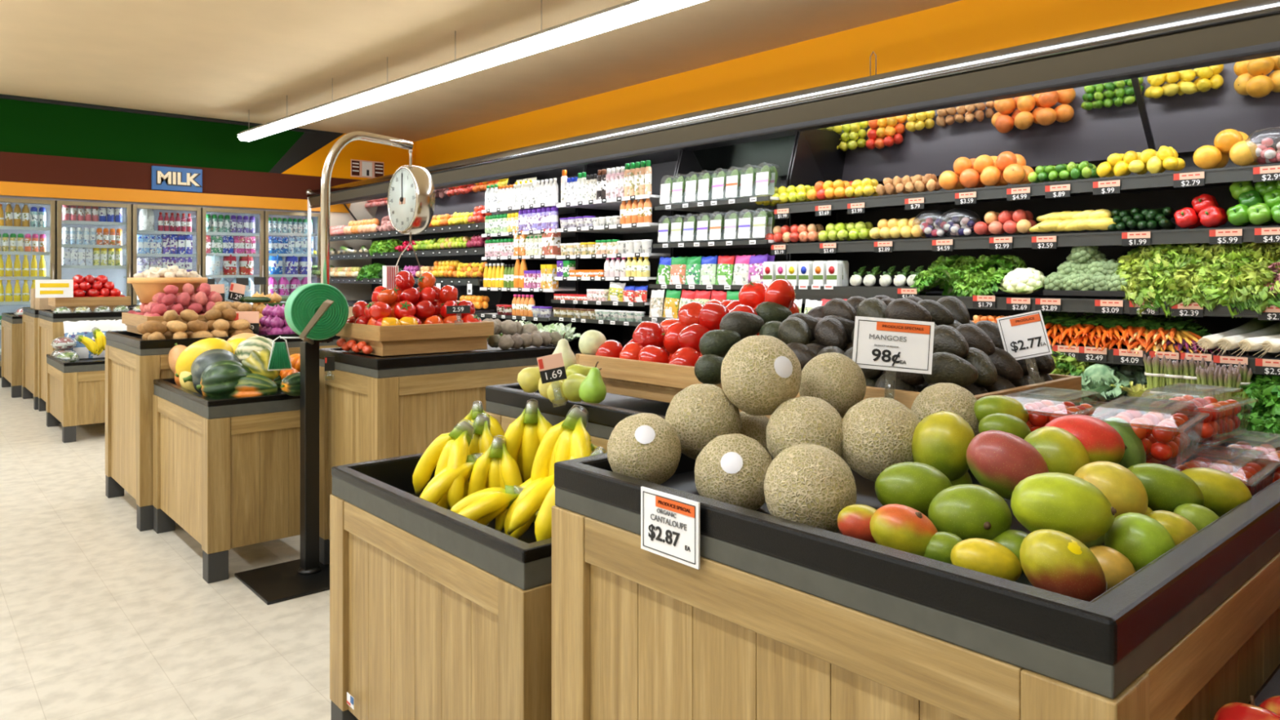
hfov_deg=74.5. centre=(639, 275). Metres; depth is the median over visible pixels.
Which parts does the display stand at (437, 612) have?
post, rail, panel, post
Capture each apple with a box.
[433,242,437,248]
[436,242,441,248]
[440,242,444,248]
[443,241,448,248]
[447,241,452,248]
[450,241,455,248]
[451,236,457,241]
[454,241,459,248]
[457,241,463,247]
[462,235,469,241]
[462,240,467,247]
[467,215,472,222]
[471,215,477,222]
[474,206,479,211]
[476,210,484,216]
[476,215,483,222]
[478,204,484,210]
[755,195,763,204]
[762,195,771,204]
[764,232,773,239]
[771,193,779,203]
[773,226,781,234]
[773,231,782,242]
[777,186,786,195]
[778,192,788,202]
[780,225,791,234]
[782,231,791,242]
[786,185,796,194]
[787,191,797,202]
[789,231,799,242]
[790,224,799,233]
[795,184,806,192]
[796,191,807,201]
[797,223,808,233]
[798,231,808,241]
[804,185,812,191]
[807,223,817,231]
[807,231,818,241]
[815,223,824,231]
[817,230,828,241]
[825,222,835,233]
[827,229,838,240]
[835,222,846,232]
[836,229,848,240]
[844,186,854,197]
[846,222,855,231]
[848,228,858,239]
[851,179,862,189]
[853,185,863,196]
[854,221,866,231]
[857,227,869,239]
[861,177,872,187]
[862,185,875,195]
[865,222,874,229]
[866,228,872,239]
[871,178,878,186]
[871,186,879,195]
[1213,695,1279,719]
[1257,695,1279,715]
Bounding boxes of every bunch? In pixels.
[74,334,97,355]
[92,327,106,352]
[92,333,102,355]
[356,263,373,280]
[363,262,384,279]
[395,245,400,251]
[400,244,412,251]
[402,240,408,245]
[406,244,413,251]
[412,418,475,510]
[419,453,481,509]
[450,484,523,525]
[457,400,505,438]
[467,435,523,495]
[468,413,494,454]
[494,475,554,538]
[503,399,552,481]
[528,322,549,330]
[530,404,592,480]
[532,509,539,523]
[534,446,607,541]
[537,322,558,329]
[538,323,563,333]
[547,323,576,337]
[547,323,581,342]
[568,440,606,459]
[910,267,948,295]
[927,254,962,287]
[935,266,964,295]
[944,255,977,284]
[951,267,1002,296]
[969,253,1004,276]
[973,266,1013,295]
[986,254,1026,270]
[1041,311,1079,338]
[1043,320,1082,346]
[1052,319,1100,347]
[1056,311,1103,339]
[1067,320,1115,349]
[1074,312,1124,341]
[1087,320,1137,349]
[1096,313,1145,342]
[1101,324,1149,351]
[1107,313,1161,343]
[1118,321,1175,351]
[1120,314,1175,343]
[1126,322,1182,354]
[1133,314,1192,345]
[1142,353,1167,399]
[1146,324,1202,355]
[1153,314,1202,346]
[1162,323,1204,353]
[1162,355,1185,399]
[1175,323,1221,354]
[1182,357,1204,398]
[1195,364,1222,398]
[1204,360,1225,371]
[1205,350,1227,355]
[1213,366,1241,401]
[1222,351,1248,355]
[1224,413,1279,438]
[1225,362,1252,386]
[1226,385,1279,420]
[1239,417,1279,439]
[1240,377,1279,418]
[1251,373,1279,386]
[1271,386,1279,397]
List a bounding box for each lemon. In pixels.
[448,217,453,225]
[451,217,456,224]
[454,217,460,223]
[459,217,464,223]
[463,212,470,217]
[463,215,468,223]
[1096,161,1111,177]
[1105,165,1115,177]
[1106,153,1123,166]
[1113,160,1128,176]
[1122,151,1137,164]
[1122,169,1131,176]
[1128,160,1144,173]
[1136,151,1141,159]
[1136,164,1147,174]
[1138,148,1155,164]
[1146,155,1162,173]
[1157,145,1173,161]
[1158,161,1165,173]
[1162,156,1178,170]
[1168,146,1177,157]
[1172,157,1185,171]
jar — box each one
[595,240,601,254]
[600,240,606,253]
[606,240,612,253]
[612,239,619,253]
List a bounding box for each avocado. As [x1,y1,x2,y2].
[693,354,724,384]
[698,329,741,357]
[719,311,764,340]
[755,301,791,324]
[759,320,781,339]
[777,316,811,345]
[786,312,818,341]
[786,342,816,370]
[805,342,826,355]
[807,305,823,318]
[810,339,817,343]
[813,317,848,350]
[817,315,854,343]
[817,346,844,355]
[822,297,857,321]
[842,342,853,351]
[843,346,884,378]
[845,296,866,311]
[851,327,854,343]
[856,297,887,318]
[865,377,877,386]
[873,294,890,299]
[874,373,917,391]
[880,297,894,306]
[884,297,932,321]
[885,370,924,386]
[904,296,922,302]
[914,381,928,391]
[917,299,954,325]
[922,351,977,387]
[933,324,968,358]
[936,296,969,324]
[946,320,961,328]
[955,323,995,355]
[963,346,997,386]
[963,383,988,395]
[974,320,1004,349]
[983,374,1015,392]
[988,346,1023,382]
[1011,375,1035,386]
[1016,358,1033,375]
[1027,370,1053,383]
[1029,354,1055,373]
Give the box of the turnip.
[355,266,360,271]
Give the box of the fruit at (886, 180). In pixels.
[883,177,892,185]
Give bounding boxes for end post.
[306,189,311,284]
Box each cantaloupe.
[607,413,680,484]
[665,383,741,459]
[694,433,772,511]
[720,335,801,415]
[739,411,773,460]
[763,443,857,532]
[765,395,842,459]
[799,352,866,417]
[841,397,919,481]
[911,382,979,436]
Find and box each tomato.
[73,275,84,284]
[73,282,78,290]
[73,288,84,297]
[79,281,91,291]
[84,275,94,284]
[87,288,99,297]
[92,280,102,290]
[97,275,107,284]
[99,288,109,297]
[103,281,114,290]
[109,288,120,296]
[336,337,346,346]
[341,342,351,351]
[346,315,355,323]
[346,339,356,348]
[351,301,368,319]
[351,343,360,352]
[355,315,368,324]
[356,341,367,350]
[362,345,373,354]
[364,301,378,319]
[367,317,376,324]
[368,301,391,319]
[371,285,386,302]
[374,317,383,325]
[377,288,397,305]
[381,316,400,325]
[390,301,398,317]
[392,287,401,302]
[394,300,416,319]
[395,271,414,291]
[399,287,420,304]
[399,316,417,324]
[407,315,422,324]
[414,300,435,319]
[417,271,435,289]
[417,286,435,302]
[423,315,443,324]
[431,299,443,315]
[432,285,440,299]
[438,284,457,303]
[440,300,457,318]
[442,315,463,323]
[457,300,475,319]
[462,313,482,322]
[595,339,622,357]
[618,342,644,359]
[632,320,665,347]
[638,345,669,363]
[660,318,679,333]
[662,322,687,354]
[668,346,700,366]
[677,301,703,325]
[677,323,710,351]
[698,302,728,330]
[703,299,725,306]
[721,299,733,306]
[725,299,740,311]
[728,304,757,315]
[737,280,767,307]
[764,278,795,309]
[790,302,799,314]
[1023,404,1034,421]
[1024,402,1039,409]
[1028,409,1047,426]
[1030,426,1042,431]
[1032,401,1045,409]
[1040,400,1055,406]
[1040,406,1054,423]
[1047,405,1061,411]
[1049,410,1066,421]
[1055,404,1067,409]
[1060,401,1075,407]
[1060,409,1074,415]
[1065,406,1083,414]
[1075,404,1088,415]
[1080,403,1095,417]
[1115,411,1133,419]
[1115,414,1131,422]
[1124,408,1142,417]
[1128,421,1146,439]
[1129,417,1150,434]
[1140,417,1154,435]
[1141,413,1159,426]
[1142,437,1151,455]
[1142,440,1146,453]
[1145,433,1157,444]
[1146,410,1164,422]
[1146,453,1152,460]
[1148,408,1168,415]
[1149,457,1161,464]
[1150,441,1173,461]
[1151,423,1174,443]
[1157,420,1177,437]
[1161,417,1181,435]
[1164,414,1171,418]
[1166,440,1179,458]
[1168,406,1189,416]
[1168,457,1179,467]
[1169,416,1187,434]
[1170,413,1190,428]
[1172,435,1184,453]
[1173,395,1186,401]
[1173,464,1190,470]
[1176,433,1188,450]
[1178,455,1182,464]
[1181,394,1194,400]
[1182,432,1190,447]
[1182,461,1199,468]
[1184,423,1191,434]
[1186,400,1197,417]
[1188,417,1196,432]
[1189,400,1202,406]
[1189,458,1207,467]
[1192,397,1208,406]
[1192,406,1212,422]
[1194,422,1213,438]
[1195,456,1212,466]
[1203,395,1217,404]
[1204,404,1221,421]
[1207,449,1227,462]
[1207,464,1226,472]
[1208,421,1219,435]
[1210,402,1226,418]
[1210,462,1229,473]
[1215,418,1228,434]
[1216,400,1233,417]
[1216,459,1234,472]
[1220,448,1235,462]
[1221,417,1235,432]
[1222,446,1239,456]
[1226,399,1241,415]
[1227,414,1240,429]
[1227,444,1244,453]
[1229,471,1247,485]
[1232,453,1252,469]
[1234,440,1252,451]
[1235,469,1254,488]
[1237,466,1258,483]
[1239,451,1257,462]
[1244,448,1262,459]
[1244,462,1263,479]
[1248,486,1256,496]
[1251,445,1269,456]
[1253,480,1262,493]
[1256,456,1278,473]
[1257,473,1275,484]
[1258,443,1275,453]
[1261,454,1279,470]
[1267,451,1279,460]
[1273,471,1279,480]
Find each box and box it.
[30,288,35,308]
[35,297,51,309]
[524,270,528,288]
[528,270,533,288]
[533,270,537,288]
[537,270,540,288]
[540,264,546,288]
[546,264,558,288]
[553,293,561,299]
[556,260,563,276]
[561,293,569,299]
[563,260,575,276]
[568,270,577,276]
[569,293,580,300]
[577,270,585,276]
[577,294,586,300]
[585,270,594,276]
[586,288,592,300]
[592,288,598,301]
[593,269,604,276]
[598,288,609,301]
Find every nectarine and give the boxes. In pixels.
[973,221,987,235]
[984,211,998,224]
[984,222,991,235]
[988,221,1003,234]
[998,210,1012,223]
[1003,220,1017,233]
[1012,209,1026,222]
[1016,219,1031,233]
[1025,210,1033,219]
[1027,219,1037,233]
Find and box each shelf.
[0,226,49,231]
[0,251,49,255]
[0,276,49,279]
[0,300,30,305]
[61,220,126,226]
[61,244,126,248]
[61,265,126,268]
[123,230,196,235]
[123,253,196,257]
[206,231,259,235]
[206,253,259,256]
[206,275,259,277]
[253,274,316,276]
[257,231,316,236]
[268,253,316,257]
[346,299,495,312]
[360,229,484,239]
[465,278,483,280]
[485,311,554,319]
[488,202,575,214]
[497,229,575,237]
[510,287,575,290]
[514,254,575,260]
[558,315,661,324]
[564,194,666,210]
[571,222,662,234]
[585,253,670,258]
[609,298,665,305]
[648,276,657,279]
[667,196,779,213]
[682,240,786,248]
[831,181,1255,212]
[919,293,1122,299]
[1049,337,1279,359]
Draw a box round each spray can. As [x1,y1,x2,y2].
[0,233,1,251]
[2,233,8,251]
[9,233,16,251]
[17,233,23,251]
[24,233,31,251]
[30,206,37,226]
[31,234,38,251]
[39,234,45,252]
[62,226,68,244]
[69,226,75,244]
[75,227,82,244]
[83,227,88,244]
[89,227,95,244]
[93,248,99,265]
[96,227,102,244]
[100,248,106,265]
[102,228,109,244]
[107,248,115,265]
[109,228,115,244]
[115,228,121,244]
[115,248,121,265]
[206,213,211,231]
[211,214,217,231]
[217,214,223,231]
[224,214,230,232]
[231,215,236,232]
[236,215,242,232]
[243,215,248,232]
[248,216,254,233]
[268,217,271,232]
[271,217,276,232]
[277,217,282,232]
[282,217,287,232]
[287,217,292,232]
[293,218,297,233]
[297,218,302,233]
[302,218,307,233]
[311,219,312,233]
[484,215,488,233]
[484,240,488,257]
[488,214,493,233]
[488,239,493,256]
[492,214,496,233]
[492,239,497,256]
[495,214,499,233]
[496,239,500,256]
[499,213,503,232]
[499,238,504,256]
[502,213,507,232]
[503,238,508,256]
[506,213,511,232]
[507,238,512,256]
[511,213,515,231]
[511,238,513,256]
[514,212,518,231]
[518,208,523,231]
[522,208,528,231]
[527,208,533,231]
[532,208,537,230]
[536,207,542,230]
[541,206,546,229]
[546,206,551,229]
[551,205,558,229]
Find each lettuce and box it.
[1049,354,1070,375]
[1051,348,1096,376]
[1114,251,1146,281]
[1116,258,1168,317]
[1126,247,1138,255]
[1131,244,1177,268]
[1137,262,1183,317]
[1146,254,1171,271]
[1149,243,1193,265]
[1162,261,1198,307]
[1168,243,1214,268]
[1168,259,1192,274]
[1170,261,1231,311]
[1186,243,1239,268]
[1190,262,1241,318]
[1195,254,1214,267]
[1208,253,1236,272]
[1216,242,1265,261]
[1219,257,1257,278]
[1221,261,1275,312]
[1234,241,1279,264]
[1235,260,1279,314]
[1246,252,1279,270]
[1261,262,1279,295]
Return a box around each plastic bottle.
[4,202,13,226]
[13,203,21,226]
[22,203,29,226]
[38,207,45,226]
[62,204,69,220]
[70,205,76,220]
[77,205,84,221]
[84,206,91,221]
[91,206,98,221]
[98,206,106,222]
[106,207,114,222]
[115,207,121,222]
[158,212,163,231]
[164,212,168,231]
[169,213,174,231]
[175,213,180,231]
[181,213,186,231]
[186,213,191,231]
[484,185,489,209]
[488,184,493,208]
[492,184,497,208]
[496,186,501,208]
[500,185,505,208]
[503,185,508,207]
[503,264,508,287]
[506,264,511,287]
[507,184,512,207]
[510,264,515,288]
[511,183,515,206]
[511,294,517,315]
[515,294,520,315]
[520,294,525,315]
[524,294,529,316]
[528,294,535,316]
[534,180,540,204]
[538,179,544,203]
[543,179,548,203]
[547,178,552,202]
[551,177,558,202]
[604,257,610,276]
[608,257,615,276]
[614,257,621,276]
[619,200,626,224]
[620,257,626,276]
[625,257,631,276]
[626,200,632,223]
[631,199,638,222]
[631,257,637,276]
[636,257,643,276]
[637,199,644,222]
[642,257,649,276]
[644,198,652,222]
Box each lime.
[1027,171,1037,182]
[1035,165,1044,174]
[1037,172,1047,181]
[1043,173,1050,182]
[1044,165,1054,173]
[1048,170,1057,180]
[1054,164,1066,173]
[1054,173,1062,181]
[1058,170,1070,179]
[1066,161,1076,173]
[1070,168,1080,179]
[1078,160,1088,171]
[1078,171,1084,179]
[1081,166,1091,178]
[1089,168,1097,177]
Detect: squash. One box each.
[168,342,186,373]
[174,337,233,377]
[174,370,181,386]
[178,371,200,394]
[182,348,241,395]
[195,360,252,399]
[226,333,257,341]
[226,337,246,354]
[229,373,277,397]
[234,335,275,362]
[241,347,280,380]
[271,374,282,394]
[279,367,298,379]
[280,372,300,395]
[289,353,300,372]
[1028,219,1052,232]
[1036,212,1058,221]
[1037,219,1062,231]
[1047,210,1071,220]
[1056,218,1075,231]
[1058,210,1080,220]
[1062,217,1086,231]
[1071,209,1093,219]
[1076,217,1098,230]
[1087,217,1116,230]
[1088,208,1111,218]
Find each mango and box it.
[452,271,457,277]
[456,271,460,278]
[465,271,471,277]
[471,271,477,276]
[476,271,482,277]
[477,266,483,271]
[837,504,876,543]
[870,503,937,556]
[875,462,952,516]
[911,410,974,480]
[924,531,962,564]
[928,484,1012,540]
[950,471,972,485]
[950,537,1022,581]
[965,430,1048,499]
[973,395,1028,422]
[977,413,1031,439]
[991,528,1028,573]
[1010,472,1116,543]
[1019,528,1106,601]
[1023,426,1089,475]
[1044,414,1127,463]
[1073,461,1147,518]
[1084,533,1105,547]
[1088,545,1135,590]
[1102,417,1146,468]
[1104,512,1175,572]
[1128,462,1204,512]
[1144,506,1153,515]
[1146,510,1198,546]
[1173,503,1219,531]
[1181,467,1252,517]
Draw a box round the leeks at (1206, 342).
[1191,317,1279,355]
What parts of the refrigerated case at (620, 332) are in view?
price rail, price rail, price rail, price rail, price rail, price rail, panel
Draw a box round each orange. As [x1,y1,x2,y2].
[431,219,436,226]
[431,270,436,277]
[433,260,439,266]
[435,219,440,226]
[435,270,439,277]
[439,218,444,225]
[439,270,444,277]
[440,265,445,271]
[442,218,448,225]
[442,270,448,277]
[443,213,450,219]
[444,260,450,266]
[444,265,449,271]
[447,270,453,277]
[448,265,455,271]
[453,260,459,266]
[466,295,472,301]
[471,295,476,302]
[474,302,482,309]
[475,295,483,302]
[481,301,488,308]
[482,295,489,302]
[1192,145,1222,168]
[1212,152,1229,168]
[1213,128,1243,153]
[1228,131,1250,154]
[1229,140,1257,165]
[1240,156,1258,166]
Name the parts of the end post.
post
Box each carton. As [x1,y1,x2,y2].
[62,243,70,265]
[70,243,77,265]
[77,243,84,265]
[84,244,93,265]
[137,234,142,253]
[137,257,142,273]
[142,235,149,253]
[142,257,149,271]
[149,235,155,253]
[149,257,155,267]
[155,235,161,253]
[155,257,162,267]
[161,230,169,253]
[161,256,169,268]
[169,234,177,253]
[169,257,177,266]
[177,231,185,253]
[177,257,184,269]
[184,231,192,253]
[184,257,191,271]
[206,235,210,253]
[210,235,216,253]
[216,235,222,253]
[222,235,227,253]
[227,235,233,253]
[233,235,239,253]
[238,235,244,253]
[244,236,249,253]
[249,236,255,253]
[268,236,272,253]
[271,236,277,253]
[277,236,283,253]
[282,236,288,253]
[287,235,294,253]
[293,232,301,253]
[300,235,306,253]
[306,235,313,253]
[347,306,353,318]
[513,179,521,206]
[513,231,519,256]
[518,178,525,205]
[519,233,530,255]
[523,177,531,205]
[525,234,532,255]
[528,177,537,204]
[529,234,536,255]
[533,234,540,255]
[537,234,542,255]
[542,228,547,254]
[547,228,560,254]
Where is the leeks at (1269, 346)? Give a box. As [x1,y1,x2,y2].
[1251,337,1279,358]
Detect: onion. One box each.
[251,291,260,304]
[252,303,258,311]
[255,292,266,304]
[255,302,266,313]
[257,325,263,335]
[258,312,263,324]
[258,315,267,326]
[260,325,267,334]
[262,303,271,315]
[263,315,273,327]
[265,292,271,302]
[265,326,272,334]
[266,305,275,317]
[269,291,281,302]
[269,315,284,328]
[269,327,283,334]
[271,304,284,318]
[282,325,294,333]
[411,270,416,277]
[412,265,419,271]
[466,240,471,247]
[469,240,475,247]
[472,239,478,246]
[476,239,484,246]
[477,235,485,241]
[484,236,492,240]
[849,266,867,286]
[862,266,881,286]
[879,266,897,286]
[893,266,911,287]
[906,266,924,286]
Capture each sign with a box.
[35,279,73,297]
[151,165,202,192]
[207,278,214,284]
[209,284,225,301]
[227,282,245,302]
[234,311,258,333]
[235,277,248,285]
[253,276,266,284]
[324,355,334,380]
[446,305,470,324]
[466,284,471,294]
[536,352,567,407]
[640,486,699,569]
[852,315,934,400]
[996,310,1052,385]
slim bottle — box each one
[560,169,567,203]
[566,177,570,202]
[569,177,573,202]
[573,177,577,202]
[577,173,582,201]
[581,172,586,201]
[585,175,590,200]
[589,174,593,199]
[593,173,597,199]
[596,169,601,199]
[600,168,606,199]
[605,168,610,198]
[610,168,615,198]
[614,167,620,197]
[619,166,624,196]
[624,163,630,196]
[629,162,635,195]
[634,161,639,195]
[639,160,645,195]
[644,160,651,194]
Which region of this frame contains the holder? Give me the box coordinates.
[267,336,300,370]
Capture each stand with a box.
[1,312,22,397]
[22,304,140,409]
[37,307,141,423]
[45,354,105,443]
[105,330,341,531]
[152,377,300,583]
[234,131,413,604]
[319,338,556,564]
[329,453,551,719]
[484,382,670,452]
[551,417,1279,719]
[1248,663,1279,706]
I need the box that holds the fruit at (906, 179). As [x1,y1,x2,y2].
[902,175,911,186]
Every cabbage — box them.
[1068,363,1133,404]
[1074,388,1102,408]
[1109,364,1146,399]
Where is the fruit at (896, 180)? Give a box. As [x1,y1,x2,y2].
[893,175,901,187]
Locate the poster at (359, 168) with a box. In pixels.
[351,159,383,177]
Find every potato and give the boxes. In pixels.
[127,310,135,313]
[136,320,153,333]
[139,302,148,313]
[142,320,167,333]
[142,332,150,340]
[146,302,153,311]
[147,331,165,340]
[149,313,160,316]
[150,302,159,311]
[151,292,163,302]
[151,303,167,315]
[156,293,166,303]
[161,293,176,306]
[161,320,177,332]
[163,310,177,321]
[163,330,174,339]
[164,284,178,294]
[165,320,187,333]
[166,303,174,311]
[171,303,183,315]
[173,331,187,338]
[174,294,179,303]
[177,292,190,306]
[180,309,199,322]
[182,282,194,295]
[183,302,195,310]
[186,320,208,332]
[186,331,191,337]
[187,302,202,313]
[190,293,196,302]
[190,330,213,337]
[195,291,207,306]
[199,283,210,295]
[201,302,208,313]
[204,308,222,320]
[205,301,215,311]
[206,319,217,331]
[207,291,216,302]
[210,292,222,302]
[210,329,227,337]
[212,301,234,308]
[212,319,229,330]
[214,302,231,311]
[221,308,239,320]
[227,320,235,330]
[228,329,235,336]
[231,328,253,336]
[232,302,242,309]
[232,319,250,329]
[236,302,252,311]
[378,225,383,231]
[382,223,386,231]
[386,223,391,231]
[482,318,498,333]
[500,320,517,335]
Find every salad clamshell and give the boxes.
[657,217,671,243]
[659,177,674,205]
[665,217,680,243]
[666,175,678,204]
[670,217,686,242]
[671,173,685,204]
[678,214,690,242]
[681,176,690,204]
[682,213,697,242]
[684,172,701,203]
[692,173,704,203]
[693,216,702,242]
[696,212,710,241]
[697,169,711,201]
[706,215,719,241]
[707,170,718,199]
[709,213,725,240]
[711,168,728,200]
[716,213,732,240]
[718,168,730,199]
[724,166,742,199]
[724,213,740,239]
[733,167,745,199]
[733,213,743,240]
[737,208,753,239]
[739,164,755,198]
[746,212,758,239]
[751,165,759,197]
[752,210,768,239]
[755,162,772,196]
[762,163,777,195]
[764,211,774,239]
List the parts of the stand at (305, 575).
plate, post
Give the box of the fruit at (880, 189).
[875,184,884,195]
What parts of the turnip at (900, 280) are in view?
bulb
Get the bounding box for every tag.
[575,254,580,258]
[576,226,581,231]
[576,276,581,280]
[588,200,593,204]
[588,226,593,230]
[591,253,595,257]
[601,198,606,203]
[604,224,608,229]
[614,276,619,280]
[616,196,621,201]
[616,223,621,228]
[616,253,621,257]
[628,276,634,280]
[628,302,633,306]
[630,195,635,199]
[631,222,636,227]
[635,253,639,257]
[651,317,657,321]
[665,204,671,208]
[678,243,684,247]
[682,203,688,207]
[688,284,694,288]
[693,242,699,246]
[697,201,703,206]
[706,284,712,288]
[708,241,714,245]
[711,200,716,204]
[724,284,730,288]
[725,240,732,244]
[728,199,734,203]
[749,240,755,244]
[750,196,756,201]
[771,244,785,254]
[773,208,788,218]
[798,284,807,288]
[811,284,820,288]
[815,204,831,216]
[819,243,835,253]
[824,284,833,288]
[847,202,864,213]
[874,240,892,252]
[897,288,916,298]
[904,197,924,209]
[932,239,952,251]
[955,191,976,204]
[973,295,995,307]
[989,236,1012,249]
[1006,186,1030,200]
[1006,297,1030,311]
[1031,235,1056,248]
[1035,297,1060,311]
[1044,183,1070,198]
[1052,345,1079,359]
[1079,346,1106,361]
[1093,179,1119,195]
[1094,299,1123,314]
[1113,348,1142,364]
[1121,231,1150,245]
[1128,300,1159,315]
[1149,351,1180,362]
[1171,302,1203,316]
[1173,171,1204,187]
[1178,352,1211,366]
[1208,228,1242,244]
[1213,355,1248,371]
[1253,165,1279,182]
[1254,227,1279,243]
[1255,358,1279,375]
[1257,305,1279,320]
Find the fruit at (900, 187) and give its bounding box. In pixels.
[895,182,904,193]
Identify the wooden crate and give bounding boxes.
[48,296,130,311]
[121,311,230,334]
[336,320,493,355]
[575,353,1081,418]
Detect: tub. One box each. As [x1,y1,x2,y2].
[496,304,506,315]
[503,304,511,315]
[531,306,544,316]
[539,306,552,317]
[552,307,560,316]
[559,217,568,228]
[559,307,569,317]
[560,243,567,255]
[566,243,574,255]
[566,308,573,317]
[567,217,576,227]
[573,243,581,254]
[573,308,581,318]
[574,216,584,226]
[580,242,588,254]
[580,308,590,318]
[582,215,595,226]
[586,242,595,254]
[586,309,595,319]
[591,217,599,226]
[594,309,605,319]
[598,217,606,225]
[602,310,611,319]
[605,216,613,225]
[609,310,621,320]
[612,215,620,224]
[617,240,626,253]
[617,311,626,320]
[624,240,634,253]
[625,311,636,321]
[632,240,642,253]
[633,311,645,322]
[640,240,652,253]
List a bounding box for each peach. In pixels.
[415,271,419,277]
[423,266,431,271]
[806,189,817,199]
[814,181,823,191]
[816,188,826,199]
[822,180,833,189]
[824,186,835,199]
[832,179,844,189]
[834,186,844,197]
[843,180,850,187]
[869,226,880,239]
[877,218,888,229]
[879,226,890,239]
[887,217,898,228]
[889,226,901,238]
[897,217,909,228]
[900,226,911,238]
[908,217,921,227]
[911,224,923,237]
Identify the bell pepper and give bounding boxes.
[1173,207,1198,228]
[1186,208,1202,228]
[1191,193,1216,213]
[1198,205,1223,227]
[1211,195,1218,206]
[1211,206,1227,227]
[1226,204,1249,226]
[1229,181,1255,199]
[1237,190,1263,207]
[1240,222,1252,226]
[1246,202,1272,225]
[1253,180,1276,198]
[1260,217,1275,226]
[1262,188,1279,208]
[1270,203,1279,223]
[1275,180,1279,188]
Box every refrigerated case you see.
[316,177,510,320]
[475,165,586,326]
[549,150,681,347]
[641,131,799,321]
[773,55,1279,373]
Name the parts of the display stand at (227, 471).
post, rail, panel, post, rail, panel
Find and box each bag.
[63,320,95,359]
[86,320,115,358]
[106,319,126,331]
[607,281,626,302]
[622,285,635,302]
[634,285,648,302]
[648,288,664,316]
[656,256,671,284]
[662,288,680,318]
[669,256,687,284]
[677,288,696,317]
[684,255,701,284]
[693,289,711,305]
[699,255,717,284]
[706,255,723,284]
[711,289,726,302]
[715,255,734,284]
[723,255,735,284]
[726,290,738,300]
[732,254,751,284]
[747,253,768,283]
[767,254,775,262]
[794,298,802,312]
[804,299,822,314]
[821,298,830,306]
[911,209,951,238]
[937,208,979,236]
[1245,126,1279,164]
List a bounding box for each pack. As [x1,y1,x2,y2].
[762,261,776,284]
[775,261,787,279]
[786,261,799,285]
[798,261,813,285]
[812,260,826,285]
[826,260,842,286]
[841,260,848,285]
[1002,386,1107,404]
[1102,395,1204,454]
[1143,382,1257,413]
[1160,443,1275,490]
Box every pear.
[428,244,434,248]
[430,237,435,244]
[516,366,540,393]
[537,377,564,399]
[546,380,568,404]
[552,333,576,369]
[561,373,586,401]
[565,364,601,377]
[578,361,606,403]
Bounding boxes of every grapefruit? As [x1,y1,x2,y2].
[938,170,958,190]
[953,156,973,176]
[953,172,965,189]
[960,168,980,188]
[969,158,976,168]
[971,174,986,188]
[973,155,994,174]
[980,165,1000,186]
[991,155,997,167]
[993,169,1008,186]
[995,151,1017,171]
[1003,163,1025,184]
[1014,154,1026,165]
[1017,165,1034,184]
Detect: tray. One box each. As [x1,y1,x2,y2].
[13,306,22,316]
[29,305,138,307]
[51,336,76,350]
[51,348,77,356]
[52,306,72,313]
[52,343,76,348]
[52,354,105,362]
[54,351,80,362]
[63,357,80,362]
[72,306,92,312]
[93,305,111,312]
[112,305,129,311]
[116,331,257,339]
[131,305,140,311]
[165,379,284,393]
[333,340,550,357]
[350,457,551,543]
[506,385,670,416]
[585,433,1279,602]
[1043,289,1125,297]
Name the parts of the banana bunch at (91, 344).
crown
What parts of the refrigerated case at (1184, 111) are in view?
mirror frame, price rail, price rail, price rail, panel, mirror frame, price rail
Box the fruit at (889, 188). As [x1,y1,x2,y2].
[884,183,894,195]
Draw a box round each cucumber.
[238,296,251,302]
[243,297,271,302]
[262,302,285,306]
[280,295,288,301]
[1107,223,1116,231]
[1111,208,1120,217]
[1112,216,1122,223]
[1115,222,1131,231]
[1118,209,1132,218]
[1121,215,1133,224]
[1126,219,1143,231]
[1129,207,1142,216]
[1133,213,1146,222]
[1137,220,1150,229]
[1141,208,1151,217]
[1145,213,1155,221]
[1146,220,1163,229]
[1147,208,1163,217]
[1155,213,1171,222]
[1158,217,1175,229]
[1162,206,1176,217]
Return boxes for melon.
[342,226,348,235]
[346,226,352,234]
[348,220,353,226]
[350,225,356,234]
[354,225,359,233]
[357,224,363,233]
[361,224,367,233]
[365,224,372,232]
[366,218,372,224]
[369,223,377,232]
[370,218,379,226]
[578,329,606,355]
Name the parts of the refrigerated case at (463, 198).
mirror frame, price rail, price rail, price rail, panel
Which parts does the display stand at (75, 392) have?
post, rail, panel, post, rail, panel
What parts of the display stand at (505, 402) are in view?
post, rail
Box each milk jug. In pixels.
[138,208,154,231]
[206,253,220,275]
[217,277,229,297]
[222,254,236,275]
[230,277,235,285]
[238,253,253,275]
[244,277,253,296]
[268,254,282,274]
[268,276,277,294]
[277,276,288,295]
[284,255,297,274]
[288,276,300,294]
[297,256,311,274]
[300,276,311,285]
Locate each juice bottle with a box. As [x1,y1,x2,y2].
[0,204,4,226]
[0,254,4,276]
[0,280,4,302]
[4,254,13,276]
[4,280,13,302]
[13,254,21,276]
[13,280,21,301]
[22,254,29,276]
[22,280,29,301]
[30,254,37,276]
[31,280,35,288]
[38,254,45,276]
[483,263,488,287]
[487,263,492,287]
[491,263,496,287]
[494,263,500,287]
[498,262,504,287]
[513,258,520,288]
[519,258,527,288]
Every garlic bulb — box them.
[133,271,144,277]
[142,269,153,277]
[146,271,159,277]
[149,266,160,272]
[157,267,168,277]
[164,271,176,277]
[166,265,178,271]
[168,267,177,276]
[174,269,186,277]
[177,268,187,275]
[186,271,199,277]
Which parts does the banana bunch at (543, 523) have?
crown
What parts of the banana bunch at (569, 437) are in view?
crown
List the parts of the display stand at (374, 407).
post, rail, panel, post, panel, rail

